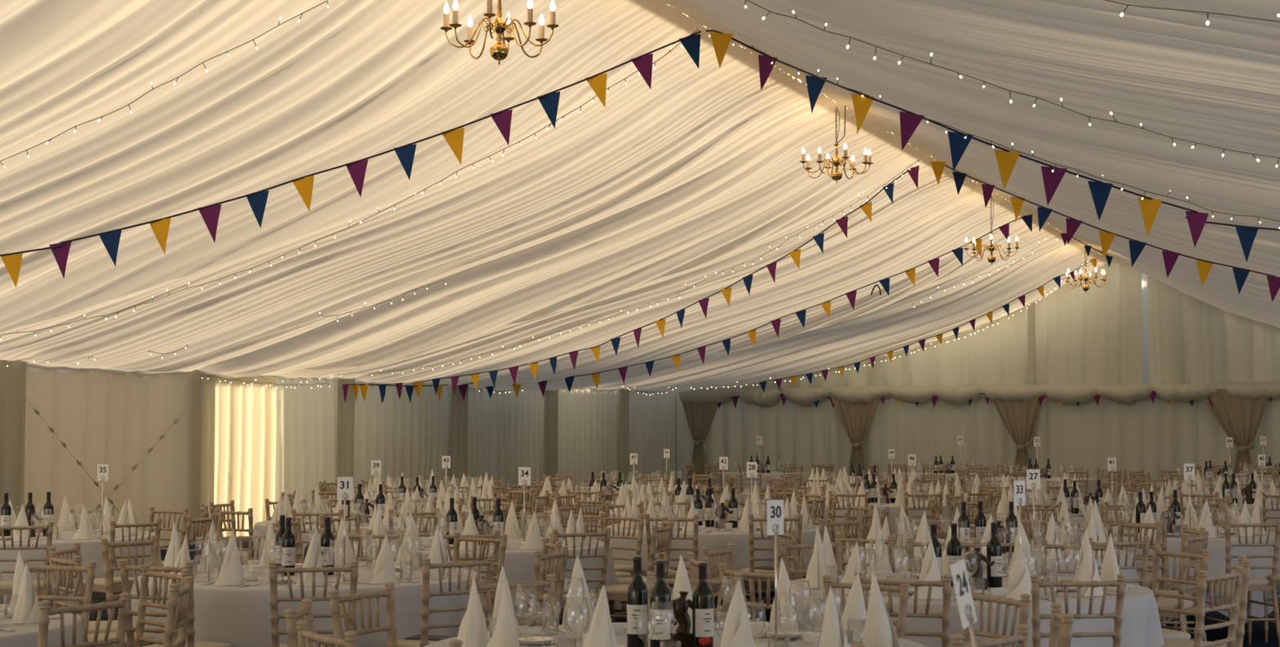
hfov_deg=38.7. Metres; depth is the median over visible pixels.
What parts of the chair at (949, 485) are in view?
backrest, leg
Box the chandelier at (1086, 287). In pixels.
[1064,265,1106,292]
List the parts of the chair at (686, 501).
leg, backrest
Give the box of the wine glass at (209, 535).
[195,535,210,577]
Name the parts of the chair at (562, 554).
leg, backrest, leg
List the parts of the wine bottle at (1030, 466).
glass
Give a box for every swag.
[681,400,718,484]
[828,391,879,484]
[992,394,1044,476]
[1201,388,1267,473]
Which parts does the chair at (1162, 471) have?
leg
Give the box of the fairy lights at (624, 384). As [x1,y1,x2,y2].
[623,383,677,395]
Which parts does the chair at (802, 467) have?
leg, backrest, leg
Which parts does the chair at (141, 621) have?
leg, backrest, leg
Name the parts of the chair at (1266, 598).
leg, seat frame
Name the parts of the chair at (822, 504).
leg, backrest, leg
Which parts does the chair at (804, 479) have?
leg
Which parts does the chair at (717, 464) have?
backrest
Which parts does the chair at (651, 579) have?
leg, backrest, leg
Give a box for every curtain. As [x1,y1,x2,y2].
[24,366,192,546]
[213,375,275,536]
[274,377,343,517]
[354,382,451,494]
[467,385,544,502]
[557,387,620,493]
[628,390,676,484]
[676,391,862,499]
[735,359,868,388]
[862,397,1017,484]
[867,301,1035,386]
[1026,396,1238,504]
[1027,262,1142,385]
[1146,275,1279,382]
[1249,399,1279,473]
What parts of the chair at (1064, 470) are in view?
backrest, leg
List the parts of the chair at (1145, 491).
backrest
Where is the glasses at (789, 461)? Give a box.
[304,461,1279,515]
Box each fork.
[0,623,39,624]
[406,577,444,578]
[521,631,549,634]
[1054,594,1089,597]
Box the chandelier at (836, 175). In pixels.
[800,142,873,182]
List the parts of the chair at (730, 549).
leg, backrest, leg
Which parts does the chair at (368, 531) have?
leg, backrest, leg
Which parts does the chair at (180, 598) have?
leg, backrest, leg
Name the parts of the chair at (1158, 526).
leg, backrest, leg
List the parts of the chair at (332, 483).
leg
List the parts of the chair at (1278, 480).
backrest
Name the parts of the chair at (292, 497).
leg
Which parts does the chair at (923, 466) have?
leg, backrest, leg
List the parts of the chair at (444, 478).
backrest, leg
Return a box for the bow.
[698,636,711,644]
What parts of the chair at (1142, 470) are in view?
leg, backrest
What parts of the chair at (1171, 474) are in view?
leg, backrest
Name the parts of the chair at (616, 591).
seat frame, leg, leg, backrest, leg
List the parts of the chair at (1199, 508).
leg, backrest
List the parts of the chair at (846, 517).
leg, backrest, leg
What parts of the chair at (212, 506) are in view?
leg, backrest, leg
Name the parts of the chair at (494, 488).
leg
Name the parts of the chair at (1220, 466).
backrest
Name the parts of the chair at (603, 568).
leg, seat frame, backrest, leg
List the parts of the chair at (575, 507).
backrest, leg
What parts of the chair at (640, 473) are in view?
leg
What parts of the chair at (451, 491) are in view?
backrest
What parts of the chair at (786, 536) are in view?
leg, backrest, leg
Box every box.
[249,564,263,573]
[582,632,587,644]
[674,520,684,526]
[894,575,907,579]
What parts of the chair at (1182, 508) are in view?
leg, leg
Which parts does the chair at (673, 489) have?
leg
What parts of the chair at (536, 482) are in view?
backrest, leg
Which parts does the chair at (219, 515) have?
leg, backrest, leg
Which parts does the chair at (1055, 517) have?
leg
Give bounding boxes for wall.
[813,273,1149,382]
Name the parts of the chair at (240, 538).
backrest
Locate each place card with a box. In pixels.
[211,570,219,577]
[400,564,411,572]
[612,622,623,632]
[698,524,704,529]
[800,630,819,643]
[895,570,911,577]
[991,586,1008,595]
[1048,575,1060,581]
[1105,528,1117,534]
[1213,525,1222,530]
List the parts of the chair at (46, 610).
leg, leg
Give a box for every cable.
[22,395,119,512]
[89,406,188,515]
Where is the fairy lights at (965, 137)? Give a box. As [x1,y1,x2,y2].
[709,29,1279,228]
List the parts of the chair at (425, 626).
leg, backrest, leg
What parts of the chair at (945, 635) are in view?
leg, backrest, leg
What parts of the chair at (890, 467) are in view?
leg, backrest, leg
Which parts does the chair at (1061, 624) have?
leg, backrest, leg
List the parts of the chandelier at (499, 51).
bulb, bulb, arm, bulb, arm, arm, arm, arm, bulb, arm, arm, arm, bulb, bulb, bulb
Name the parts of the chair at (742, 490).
leg, backrest, leg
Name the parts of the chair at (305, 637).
leg, backrest, leg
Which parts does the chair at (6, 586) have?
seat frame, backrest, leg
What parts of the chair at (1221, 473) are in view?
leg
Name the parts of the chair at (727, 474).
leg, leg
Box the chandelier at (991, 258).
[963,232,1019,264]
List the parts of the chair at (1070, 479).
backrest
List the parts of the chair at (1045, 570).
leg, leg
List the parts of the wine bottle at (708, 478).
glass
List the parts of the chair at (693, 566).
leg, backrest, leg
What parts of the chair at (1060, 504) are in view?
backrest, leg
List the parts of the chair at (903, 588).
leg, backrest, leg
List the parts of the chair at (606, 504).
leg, backrest, leg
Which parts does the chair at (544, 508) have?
leg, backrest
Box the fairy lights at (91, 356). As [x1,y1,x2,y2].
[7,355,94,366]
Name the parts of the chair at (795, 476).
leg, backrest, leg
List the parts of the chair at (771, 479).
leg, backrest, leg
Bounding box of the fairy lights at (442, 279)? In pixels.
[319,279,446,321]
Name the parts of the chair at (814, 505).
backrest, leg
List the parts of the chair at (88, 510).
backrest, leg, leg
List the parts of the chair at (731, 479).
leg, backrest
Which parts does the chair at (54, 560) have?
leg, backrest, leg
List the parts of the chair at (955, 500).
leg, backrest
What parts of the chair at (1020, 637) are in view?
leg, backrest, leg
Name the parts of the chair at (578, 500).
leg, leg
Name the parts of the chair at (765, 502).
leg, backrest, leg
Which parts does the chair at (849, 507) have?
leg, backrest, leg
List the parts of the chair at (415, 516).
leg, leg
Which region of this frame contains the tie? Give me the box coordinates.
[870,284,880,295]
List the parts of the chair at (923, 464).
backrest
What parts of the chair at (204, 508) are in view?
backrest, leg, leg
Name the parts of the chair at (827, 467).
backrest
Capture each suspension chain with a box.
[835,105,845,143]
[990,195,993,232]
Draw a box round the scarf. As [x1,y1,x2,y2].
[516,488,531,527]
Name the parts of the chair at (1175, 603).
seat frame, leg, backrest, leg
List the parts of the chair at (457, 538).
leg, backrest, leg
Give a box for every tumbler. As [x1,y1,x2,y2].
[542,607,559,633]
[797,609,815,631]
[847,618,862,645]
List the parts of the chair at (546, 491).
backrest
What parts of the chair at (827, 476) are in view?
backrest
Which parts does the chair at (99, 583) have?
seat frame, leg, backrest, leg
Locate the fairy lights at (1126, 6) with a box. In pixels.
[1102,0,1279,25]
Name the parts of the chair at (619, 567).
backrest, leg, seat frame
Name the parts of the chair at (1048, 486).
leg, backrest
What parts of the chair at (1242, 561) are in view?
leg, leg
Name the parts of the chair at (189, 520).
leg, backrest, leg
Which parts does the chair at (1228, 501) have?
leg, backrest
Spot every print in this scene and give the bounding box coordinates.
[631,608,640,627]
[655,613,663,633]
[702,613,711,631]
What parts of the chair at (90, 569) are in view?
leg, backrest, leg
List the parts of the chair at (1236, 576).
leg, backrest, leg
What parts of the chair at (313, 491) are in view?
leg, backrest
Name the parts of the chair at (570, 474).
leg, backrest, leg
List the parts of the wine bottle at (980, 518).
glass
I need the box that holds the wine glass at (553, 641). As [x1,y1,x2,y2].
[542,592,561,642]
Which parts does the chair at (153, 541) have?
leg, backrest, leg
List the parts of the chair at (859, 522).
leg, leg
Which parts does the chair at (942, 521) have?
leg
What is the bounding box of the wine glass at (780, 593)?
[777,592,796,640]
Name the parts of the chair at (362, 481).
leg, backrest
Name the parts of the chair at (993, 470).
backrest, leg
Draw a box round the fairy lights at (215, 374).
[201,373,329,388]
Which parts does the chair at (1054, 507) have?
leg, leg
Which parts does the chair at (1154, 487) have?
leg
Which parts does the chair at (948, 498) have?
leg, backrest, leg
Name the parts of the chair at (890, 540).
leg, leg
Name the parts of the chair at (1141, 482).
leg, backrest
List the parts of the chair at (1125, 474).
leg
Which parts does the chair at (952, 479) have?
leg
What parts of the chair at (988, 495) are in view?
leg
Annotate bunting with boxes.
[0,31,701,288]
[342,165,919,401]
[351,213,1032,402]
[705,29,1279,262]
[717,392,1117,408]
[759,257,1097,391]
[930,160,1279,302]
[1060,232,1112,266]
[1133,390,1271,406]
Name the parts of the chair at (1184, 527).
leg, backrest, leg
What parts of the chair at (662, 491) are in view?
backrest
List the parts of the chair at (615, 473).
backrest, leg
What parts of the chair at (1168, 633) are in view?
leg, backrest, leg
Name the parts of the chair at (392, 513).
leg, backrest, leg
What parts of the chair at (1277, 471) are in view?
backrest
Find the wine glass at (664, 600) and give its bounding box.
[649,600,675,635]
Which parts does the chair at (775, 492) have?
leg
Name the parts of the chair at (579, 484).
leg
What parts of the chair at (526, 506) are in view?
backrest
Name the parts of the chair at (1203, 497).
leg, backrest, leg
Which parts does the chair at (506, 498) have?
leg, leg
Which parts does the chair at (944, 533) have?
leg, backrest, leg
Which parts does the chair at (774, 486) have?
leg, backrest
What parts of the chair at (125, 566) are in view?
leg, backrest, leg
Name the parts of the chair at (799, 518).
leg, seat frame, backrest, leg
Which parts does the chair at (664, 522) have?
leg, backrest, leg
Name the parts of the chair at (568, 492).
leg, backrest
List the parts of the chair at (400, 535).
backrest, leg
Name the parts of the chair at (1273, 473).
leg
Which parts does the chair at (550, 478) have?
backrest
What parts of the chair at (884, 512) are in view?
leg, backrest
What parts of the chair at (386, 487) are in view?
leg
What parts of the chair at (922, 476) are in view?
leg, backrest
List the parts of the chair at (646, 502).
leg, backrest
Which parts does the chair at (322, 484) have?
backrest, leg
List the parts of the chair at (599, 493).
leg, backrest, leg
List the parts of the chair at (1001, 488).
leg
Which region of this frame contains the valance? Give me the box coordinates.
[679,381,1279,407]
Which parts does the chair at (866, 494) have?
leg, backrest, leg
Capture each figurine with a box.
[25,508,42,536]
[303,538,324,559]
[359,498,377,522]
[418,488,428,508]
[474,515,493,544]
[605,481,619,500]
[671,590,692,646]
[692,490,706,511]
[715,502,733,528]
[759,462,767,472]
[880,484,893,502]
[944,462,952,472]
[964,546,995,589]
[996,520,1012,552]
[1040,466,1048,478]
[1083,492,1099,513]
[1160,506,1180,533]
[1217,468,1224,475]
[1240,484,1255,503]
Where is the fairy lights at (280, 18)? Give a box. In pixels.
[0,0,328,167]
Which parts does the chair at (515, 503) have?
leg, backrest, leg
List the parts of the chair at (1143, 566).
leg, leg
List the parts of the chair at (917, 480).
leg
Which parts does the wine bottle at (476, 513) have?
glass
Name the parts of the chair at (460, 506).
leg, backrest, leg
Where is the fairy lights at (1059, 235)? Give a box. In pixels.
[911,235,1059,306]
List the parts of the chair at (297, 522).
backrest, leg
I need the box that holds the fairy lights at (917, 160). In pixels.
[319,160,919,378]
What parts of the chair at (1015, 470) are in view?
leg, backrest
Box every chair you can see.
[0,506,20,518]
[0,520,53,604]
[22,558,96,635]
[37,591,131,646]
[48,542,117,633]
[48,551,154,646]
[70,505,114,620]
[75,517,162,613]
[100,534,158,620]
[119,558,232,646]
[133,564,190,646]
[140,513,215,575]
[148,506,188,566]
[163,575,194,646]
[192,508,224,567]
[200,502,248,558]
[207,530,274,563]
[208,499,248,552]
[214,506,260,564]
[264,497,306,519]
[268,560,359,646]
[271,522,285,534]
[276,516,303,562]
[280,490,296,508]
[280,493,294,506]
[284,598,314,646]
[291,508,343,562]
[295,619,356,646]
[311,488,337,506]
[318,480,327,507]
[319,512,359,541]
[320,527,373,562]
[321,494,355,515]
[323,479,337,508]
[328,582,397,646]
[336,529,404,560]
[349,496,388,516]
[360,479,386,493]
[373,489,398,498]
[383,484,413,500]
[386,553,494,646]
[388,507,439,534]
[393,495,437,516]
[410,511,465,536]
[414,477,445,491]
[423,497,462,514]
[432,529,500,609]
[444,487,477,504]
[448,639,575,646]
[449,483,484,499]
[453,531,507,613]
[467,573,556,625]
[470,494,509,531]
[475,478,503,493]
[478,504,508,533]
[486,545,568,631]
[487,483,505,506]
[487,537,562,625]
[490,497,518,533]
[491,484,497,497]
[506,482,529,498]
[506,488,533,531]
[507,487,545,532]
[515,511,562,622]
[520,479,539,496]
[520,484,543,496]
[520,501,528,532]
[524,492,549,536]
[525,489,558,536]
[526,526,611,613]
[538,480,545,495]
[542,506,551,532]
[548,475,565,492]
[548,493,596,539]
[555,472,572,491]
[555,491,596,538]
[556,502,621,612]
[565,488,604,532]
[569,510,645,621]
[574,496,605,526]
[577,481,610,497]
[582,475,609,495]
[590,471,617,484]
[594,521,674,622]
[597,489,631,511]
[601,511,644,614]
[604,500,671,595]
[613,516,674,622]
[638,476,669,496]
[639,471,666,484]
[644,481,675,497]
[644,488,675,506]
[644,497,688,521]
[644,513,713,591]
[646,571,743,621]
[661,488,701,506]
[684,499,732,599]
[685,463,696,484]
[687,551,715,622]
[692,472,713,485]
[693,475,716,501]
[697,482,719,502]
[700,486,721,503]
[701,542,735,622]
[703,462,719,477]
[703,464,735,502]
[718,562,779,623]
[722,484,730,494]
[724,497,768,597]
[725,473,737,497]
[728,474,735,497]
[736,489,771,507]
[738,462,746,471]
[739,464,764,506]
[739,513,803,619]
[747,486,758,501]
[755,501,817,596]
[758,484,776,501]
[767,474,770,487]
[768,475,787,508]
[771,520,791,580]
[773,488,800,507]
[776,464,803,503]
[777,462,796,471]
[777,528,800,579]
[779,473,798,503]
[779,537,842,580]
[795,483,826,502]
[798,490,824,522]
[800,496,826,524]
[800,510,873,578]
[802,476,830,497]
[811,462,824,476]
[816,464,829,475]
[818,472,837,485]
[818,516,862,556]
[822,574,910,638]
[826,493,837,551]
[828,463,834,484]
[828,490,868,553]
[834,502,874,559]
[835,506,888,561]
[835,532,895,574]
[852,642,865,646]
[853,571,952,646]
[855,477,888,492]
[855,483,890,499]
[869,463,873,475]
[871,462,879,483]
[871,475,891,485]
[887,462,906,483]
[888,464,907,481]
[893,490,943,543]
[902,479,917,497]
[902,480,913,491]
[906,515,953,542]
[906,537,981,572]
[914,476,940,497]
[920,473,942,486]
[922,462,944,471]
[922,465,945,490]
[923,484,955,501]
[925,482,973,521]
[928,494,974,541]
[931,478,955,484]
[942,489,993,537]
[945,492,974,539]
[950,475,964,491]
[950,623,1030,646]
[953,497,984,536]
[955,466,966,492]
[957,467,969,490]
[957,536,1015,569]
[958,475,966,492]
[961,585,1031,643]
[962,462,982,471]
[965,465,989,492]
[969,484,1000,525]
[969,487,1005,529]
[973,506,997,523]
[974,468,996,488]
[975,466,995,482]
[976,510,995,524]
[979,483,1013,506]
[982,477,1013,492]
[986,491,1008,510]
[995,462,1011,476]
[1002,464,1016,476]
[1014,466,1039,476]
[1014,469,1041,491]
[1015,463,1020,475]
[1016,501,1062,530]
[1020,503,1057,537]
[1021,515,1057,540]
[1021,516,1064,542]
[1030,573,1125,646]
[1040,538,1108,575]
[1041,478,1071,492]
[1046,483,1079,507]
[1048,602,1074,646]
[1055,491,1094,508]
[1059,466,1083,477]
[1063,469,1088,493]
[1088,535,1150,586]
[1093,468,1121,499]
[1096,466,1113,493]
[1098,503,1146,526]
[1100,479,1119,501]
[1100,482,1121,498]
[1103,501,1148,526]
[1106,517,1177,630]
[1109,486,1116,504]
[1114,484,1134,504]
[1116,518,1162,589]
[1123,470,1134,502]
[1124,480,1132,504]
[1124,488,1148,504]
[1128,469,1144,503]
[1131,471,1150,493]
[1132,478,1137,492]
[1134,492,1173,506]
[1139,480,1155,494]
[1148,477,1168,491]
[1151,544,1210,639]
[1152,484,1182,501]
[1158,524,1205,635]
[1158,529,1208,640]
[1160,468,1183,479]
[1160,554,1251,646]
[1168,471,1196,489]
[1178,490,1219,524]
[1180,481,1212,497]
[1191,476,1218,490]
[1191,499,1221,524]
[1193,564,1243,646]
[1194,464,1202,479]
[1196,504,1243,620]
[1200,493,1228,528]
[1203,518,1279,646]
[1211,463,1231,477]
[1213,465,1232,479]
[1213,469,1234,479]
[1220,472,1249,490]
[1222,497,1232,528]
[1245,482,1279,498]
[1247,463,1267,473]
[1249,477,1279,491]
[1253,466,1279,482]
[1255,469,1279,482]
[1261,491,1279,530]
[1263,573,1279,641]
[1272,472,1279,489]
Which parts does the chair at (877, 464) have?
leg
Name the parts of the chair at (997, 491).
leg, backrest, leg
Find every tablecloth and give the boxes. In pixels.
[0,528,161,607]
[0,603,84,646]
[130,562,483,646]
[253,517,466,560]
[327,504,504,534]
[350,536,622,620]
[362,492,506,505]
[423,621,927,646]
[528,497,675,533]
[574,484,705,502]
[596,506,764,540]
[607,521,831,608]
[711,471,809,506]
[790,572,1164,646]
[795,484,928,502]
[795,499,966,547]
[844,543,1138,585]
[896,471,993,488]
[954,492,1093,521]
[983,476,1097,503]
[984,510,1183,543]
[1032,526,1279,622]
[1154,480,1278,498]
[1165,500,1279,532]
[1178,490,1278,500]
[1218,472,1279,482]
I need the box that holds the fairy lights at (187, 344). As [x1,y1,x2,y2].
[148,344,188,358]
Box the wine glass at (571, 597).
[564,596,589,644]
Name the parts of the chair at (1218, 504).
backrest, leg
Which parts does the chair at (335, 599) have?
leg, backrest, leg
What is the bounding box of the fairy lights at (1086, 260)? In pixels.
[690,259,1088,389]
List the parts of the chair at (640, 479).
leg, leg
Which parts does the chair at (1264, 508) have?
leg, backrest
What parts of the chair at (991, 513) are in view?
backrest, leg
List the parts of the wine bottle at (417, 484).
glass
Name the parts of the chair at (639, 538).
leg, backrest, leg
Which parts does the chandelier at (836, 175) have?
arm, arm, arm, arm, arm, arm, arm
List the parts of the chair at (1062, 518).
leg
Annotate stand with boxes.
[95,463,108,533]
[335,476,352,574]
[370,460,381,504]
[441,455,450,493]
[517,466,530,543]
[630,453,637,479]
[663,448,669,479]
[719,456,728,490]
[746,461,757,526]
[756,435,762,472]
[767,499,788,646]
[888,448,894,478]
[907,453,915,502]
[950,558,977,646]
[957,435,963,468]
[1013,480,1025,544]
[1026,469,1040,551]
[1033,436,1039,469]
[1107,457,1115,501]
[1183,462,1195,528]
[1226,436,1232,480]
[1257,453,1265,485]
[1260,435,1266,473]
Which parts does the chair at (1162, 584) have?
leg, backrest, seat frame, leg, leg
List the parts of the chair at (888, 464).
backrest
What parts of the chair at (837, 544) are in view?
leg, backrest, leg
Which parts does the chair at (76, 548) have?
leg, backrest, leg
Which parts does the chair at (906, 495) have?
leg, backrest, leg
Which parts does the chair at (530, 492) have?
leg, backrest, leg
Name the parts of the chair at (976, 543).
leg, backrest, leg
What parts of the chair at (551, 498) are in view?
leg, backrest, leg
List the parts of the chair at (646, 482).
backrest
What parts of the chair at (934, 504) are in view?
leg, backrest, leg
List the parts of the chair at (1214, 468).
leg, backrest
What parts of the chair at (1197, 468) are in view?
backrest, leg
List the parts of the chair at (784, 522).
leg, leg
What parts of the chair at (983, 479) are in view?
leg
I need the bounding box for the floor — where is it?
[89,540,1279,646]
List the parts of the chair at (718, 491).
leg, backrest, leg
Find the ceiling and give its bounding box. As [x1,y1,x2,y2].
[0,0,1279,392]
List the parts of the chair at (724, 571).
leg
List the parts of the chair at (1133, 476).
leg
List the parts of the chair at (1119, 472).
leg, backrest, leg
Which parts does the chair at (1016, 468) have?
backrest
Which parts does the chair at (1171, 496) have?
leg, backrest, leg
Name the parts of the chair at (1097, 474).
leg, backrest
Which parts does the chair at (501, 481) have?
leg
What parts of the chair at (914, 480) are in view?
leg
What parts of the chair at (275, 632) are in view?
leg, backrest, leg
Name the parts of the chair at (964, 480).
leg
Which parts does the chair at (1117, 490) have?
leg, backrest, leg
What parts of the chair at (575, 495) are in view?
leg, backrest, leg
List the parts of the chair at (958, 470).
backrest, leg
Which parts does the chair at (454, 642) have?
leg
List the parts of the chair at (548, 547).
leg, backrest, leg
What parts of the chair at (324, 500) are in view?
leg, backrest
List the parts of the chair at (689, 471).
leg, backrest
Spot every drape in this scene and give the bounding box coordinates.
[0,360,26,510]
[190,369,215,543]
[337,377,355,485]
[450,385,468,489]
[544,390,558,493]
[619,388,629,484]
[681,400,718,441]
[690,444,707,484]
[828,391,879,443]
[848,446,866,484]
[992,394,1044,444]
[1013,448,1029,476]
[1201,388,1267,447]
[1234,449,1253,473]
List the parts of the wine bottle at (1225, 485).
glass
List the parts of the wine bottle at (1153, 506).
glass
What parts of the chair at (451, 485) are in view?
leg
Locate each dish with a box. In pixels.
[0,535,10,539]
[93,529,107,533]
[209,568,221,571]
[267,577,294,582]
[304,520,314,523]
[395,565,402,570]
[518,635,554,644]
[767,630,801,638]
[908,587,914,594]
[912,573,919,577]
[973,590,986,594]
[1031,576,1047,581]
[1053,586,1077,591]
[1075,513,1084,515]
[1123,532,1139,535]
[1167,533,1181,536]
[1217,530,1236,533]
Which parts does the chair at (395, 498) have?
leg, leg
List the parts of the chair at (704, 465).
leg, backrest, leg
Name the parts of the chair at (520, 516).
backrest, leg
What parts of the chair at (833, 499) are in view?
leg, backrest, leg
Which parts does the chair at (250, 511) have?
leg, backrest, leg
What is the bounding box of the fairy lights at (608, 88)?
[0,27,697,340]
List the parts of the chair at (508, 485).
leg, backrest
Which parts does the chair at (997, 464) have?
leg, backrest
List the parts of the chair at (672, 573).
leg, backrest, seat frame, leg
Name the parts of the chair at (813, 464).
backrest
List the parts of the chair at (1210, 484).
backrest, leg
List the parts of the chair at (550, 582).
leg, backrest, leg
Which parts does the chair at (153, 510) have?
leg, backrest, leg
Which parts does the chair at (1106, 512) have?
leg, backrest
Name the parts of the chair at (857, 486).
leg, leg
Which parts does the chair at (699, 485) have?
backrest, leg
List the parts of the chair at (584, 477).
leg, leg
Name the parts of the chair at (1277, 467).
backrest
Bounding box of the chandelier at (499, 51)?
[440,0,559,65]
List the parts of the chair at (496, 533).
backrest, leg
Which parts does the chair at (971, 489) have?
leg, backrest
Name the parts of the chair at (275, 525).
leg, backrest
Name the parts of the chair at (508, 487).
backrest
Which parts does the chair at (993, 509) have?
leg, backrest, leg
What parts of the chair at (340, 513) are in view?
leg, backrest, leg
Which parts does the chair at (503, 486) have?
backrest, leg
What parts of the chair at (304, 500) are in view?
leg, backrest, leg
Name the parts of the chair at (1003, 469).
backrest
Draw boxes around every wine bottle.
[0,492,11,535]
[24,491,35,525]
[42,490,53,535]
[275,514,285,573]
[280,516,295,574]
[320,515,334,574]
[341,499,349,516]
[355,483,364,519]
[376,483,385,520]
[398,475,405,507]
[413,475,421,493]
[429,475,436,506]
[446,497,457,544]
[471,496,479,533]
[493,497,503,543]
[589,471,595,497]
[600,471,606,499]
[616,471,623,498]
[626,555,648,646]
[649,559,671,646]
[675,477,681,510]
[685,476,693,506]
[692,561,713,646]
[693,488,702,524]
[705,487,714,526]
[706,477,713,497]
[728,487,737,527]
[755,454,759,471]
[766,455,769,472]
[849,463,855,487]
[857,463,862,485]
[863,473,871,502]
[870,473,877,502]
[871,464,877,479]
[889,473,897,502]
[926,522,942,580]
[933,455,937,472]
[938,454,942,472]
[946,522,961,585]
[950,455,955,472]
[957,500,969,551]
[974,499,986,542]
[986,521,1002,586]
[1005,500,1017,551]
[1027,457,1032,469]
[1034,457,1038,469]
[1046,457,1050,478]
[1062,478,1069,511]
[1071,480,1079,513]
[1094,479,1103,511]
[1135,490,1146,532]
[1146,490,1156,523]
[1170,488,1181,532]
[1204,460,1208,481]
[1208,459,1213,481]
[1222,460,1228,479]
[1222,472,1230,497]
[1230,472,1237,502]
[1248,472,1256,503]
[1262,457,1266,474]
[1267,456,1271,474]
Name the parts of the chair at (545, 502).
leg, backrest, leg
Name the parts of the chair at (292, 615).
leg, backrest, leg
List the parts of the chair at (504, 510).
leg, backrest, leg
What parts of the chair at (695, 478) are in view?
leg, leg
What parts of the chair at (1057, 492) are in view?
backrest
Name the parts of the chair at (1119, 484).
backrest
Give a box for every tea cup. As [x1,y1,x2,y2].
[52,529,61,537]
[245,568,259,580]
[247,560,260,568]
[313,516,319,523]
[343,571,351,580]
[424,537,433,546]
[564,622,583,639]
[654,506,659,511]
[724,522,733,529]
[750,621,768,637]
[754,642,773,646]
[874,569,887,579]
[937,537,945,542]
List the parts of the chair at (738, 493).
leg, backrest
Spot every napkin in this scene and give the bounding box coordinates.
[7,550,39,613]
[8,498,16,525]
[9,503,31,541]
[11,561,39,622]
[57,495,75,530]
[72,504,96,539]
[99,495,116,531]
[115,498,132,536]
[127,499,139,533]
[162,520,181,573]
[170,533,190,581]
[199,519,222,569]
[213,528,244,585]
[258,522,275,566]
[271,493,284,522]
[282,488,291,519]
[288,488,305,524]
[296,527,324,586]
[311,487,324,517]
[331,499,346,525]
[333,516,355,564]
[350,484,355,509]
[364,489,373,516]
[364,504,385,546]
[366,478,373,502]
[368,502,377,528]
[370,533,398,582]
[371,475,377,493]
[371,482,378,507]
[376,474,383,490]
[382,475,393,496]
[382,492,397,525]
[394,520,422,567]
[395,499,408,539]
[397,471,406,489]
[404,487,414,517]
[406,511,423,549]
[411,474,422,496]
[411,485,423,511]
[421,493,434,524]
[426,468,438,492]
[428,524,447,577]
[435,492,444,519]
[437,479,445,503]
[439,526,452,571]
[440,486,449,521]
[448,474,456,496]
[453,484,462,510]
[453,501,463,533]
[457,575,488,646]
[459,472,469,489]
[459,507,479,550]
[466,478,480,506]
[477,475,483,495]
[480,483,489,508]
[483,471,488,492]
[486,586,519,646]
[487,480,494,506]
[487,564,522,638]
[490,475,494,486]
[504,499,523,537]
[520,510,542,549]
[539,475,550,500]
[545,497,564,539]
[547,476,552,493]
[558,478,565,501]
[561,554,595,630]
[562,509,580,546]
[565,476,573,497]
[576,506,588,542]
[582,584,618,646]
[588,479,598,501]
[613,482,625,511]
[620,495,634,527]
[623,480,631,503]
[630,475,639,496]
[631,480,638,502]
[631,493,639,524]
[636,484,645,513]
[643,493,657,529]
[644,480,656,506]
[655,476,664,501]
[658,486,674,523]
[666,474,675,499]
[671,554,692,627]
[674,486,685,514]
[681,499,699,531]
[682,480,686,496]
[711,493,719,519]
[719,486,728,513]
[720,578,755,646]
[725,484,729,498]
[738,496,756,531]
[751,485,759,506]
[751,488,765,523]
[752,480,763,509]
[762,484,772,511]
[769,557,808,631]
[783,496,795,529]
[790,488,799,524]
[800,494,813,527]
[804,526,828,587]
[806,466,814,486]
[809,477,817,499]
[814,466,821,486]
[816,475,822,499]
[818,585,848,646]
[820,467,827,485]
[822,524,838,581]
[824,480,833,503]
[834,467,844,488]
[836,541,865,593]
[837,478,847,500]
[840,572,866,640]
[842,466,849,485]
[854,479,866,505]
[862,570,899,646]
[865,504,881,548]
[866,528,893,576]
[867,468,871,483]
[875,477,882,499]
[880,515,889,552]
[890,466,899,488]
[893,478,908,505]
[895,503,915,546]
[897,466,904,482]
[906,474,918,500]
[911,537,942,599]
[912,469,919,486]
[913,510,930,556]
[927,480,936,504]
[934,478,941,502]
[942,479,951,502]
[942,524,968,574]
[952,506,959,536]
[954,473,961,494]
[971,475,978,493]
[976,472,980,485]
[980,514,1003,558]
[996,484,1008,513]
[1000,473,1005,486]
[1004,474,1010,493]
[1004,505,1018,542]
[1006,543,1031,599]
[1007,483,1013,501]
[1008,522,1041,576]
[1032,488,1044,507]
[1034,476,1046,496]
[1040,512,1062,558]
[1056,484,1065,516]
[1057,493,1073,532]
[1059,510,1078,544]
[1061,471,1066,485]
[1062,471,1071,493]
[1071,472,1081,493]
[1073,528,1095,581]
[1075,480,1085,510]
[1076,539,1102,595]
[1082,495,1093,528]
[1084,499,1102,533]
[1087,511,1104,555]
[1093,507,1108,551]
[1100,533,1127,589]
[1103,487,1115,517]
[1117,484,1129,510]
[1131,496,1138,522]
[1137,504,1156,537]
[1142,487,1147,503]
[1147,483,1156,504]
[1156,485,1167,515]
[1164,478,1173,502]
[1172,477,1179,499]
[1177,479,1191,504]
[1183,497,1199,528]
[1186,479,1191,490]
[1190,475,1196,493]
[1194,475,1205,500]
[1195,469,1204,491]
[1195,498,1216,537]
[1209,478,1223,505]
[1218,473,1222,493]
[1230,498,1240,530]
[1235,476,1243,500]
[1236,499,1255,536]
[1251,496,1265,533]
[1253,472,1259,490]
[1253,480,1268,506]
[1266,479,1279,501]
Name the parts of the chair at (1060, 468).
leg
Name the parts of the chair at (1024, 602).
leg, backrest, leg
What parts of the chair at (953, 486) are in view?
leg, backrest, leg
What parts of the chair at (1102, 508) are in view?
leg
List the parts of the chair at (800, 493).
leg, backrest, leg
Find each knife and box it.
[0,627,14,630]
[237,582,262,586]
[397,578,419,582]
[544,625,565,631]
[800,586,837,588]
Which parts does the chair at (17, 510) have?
leg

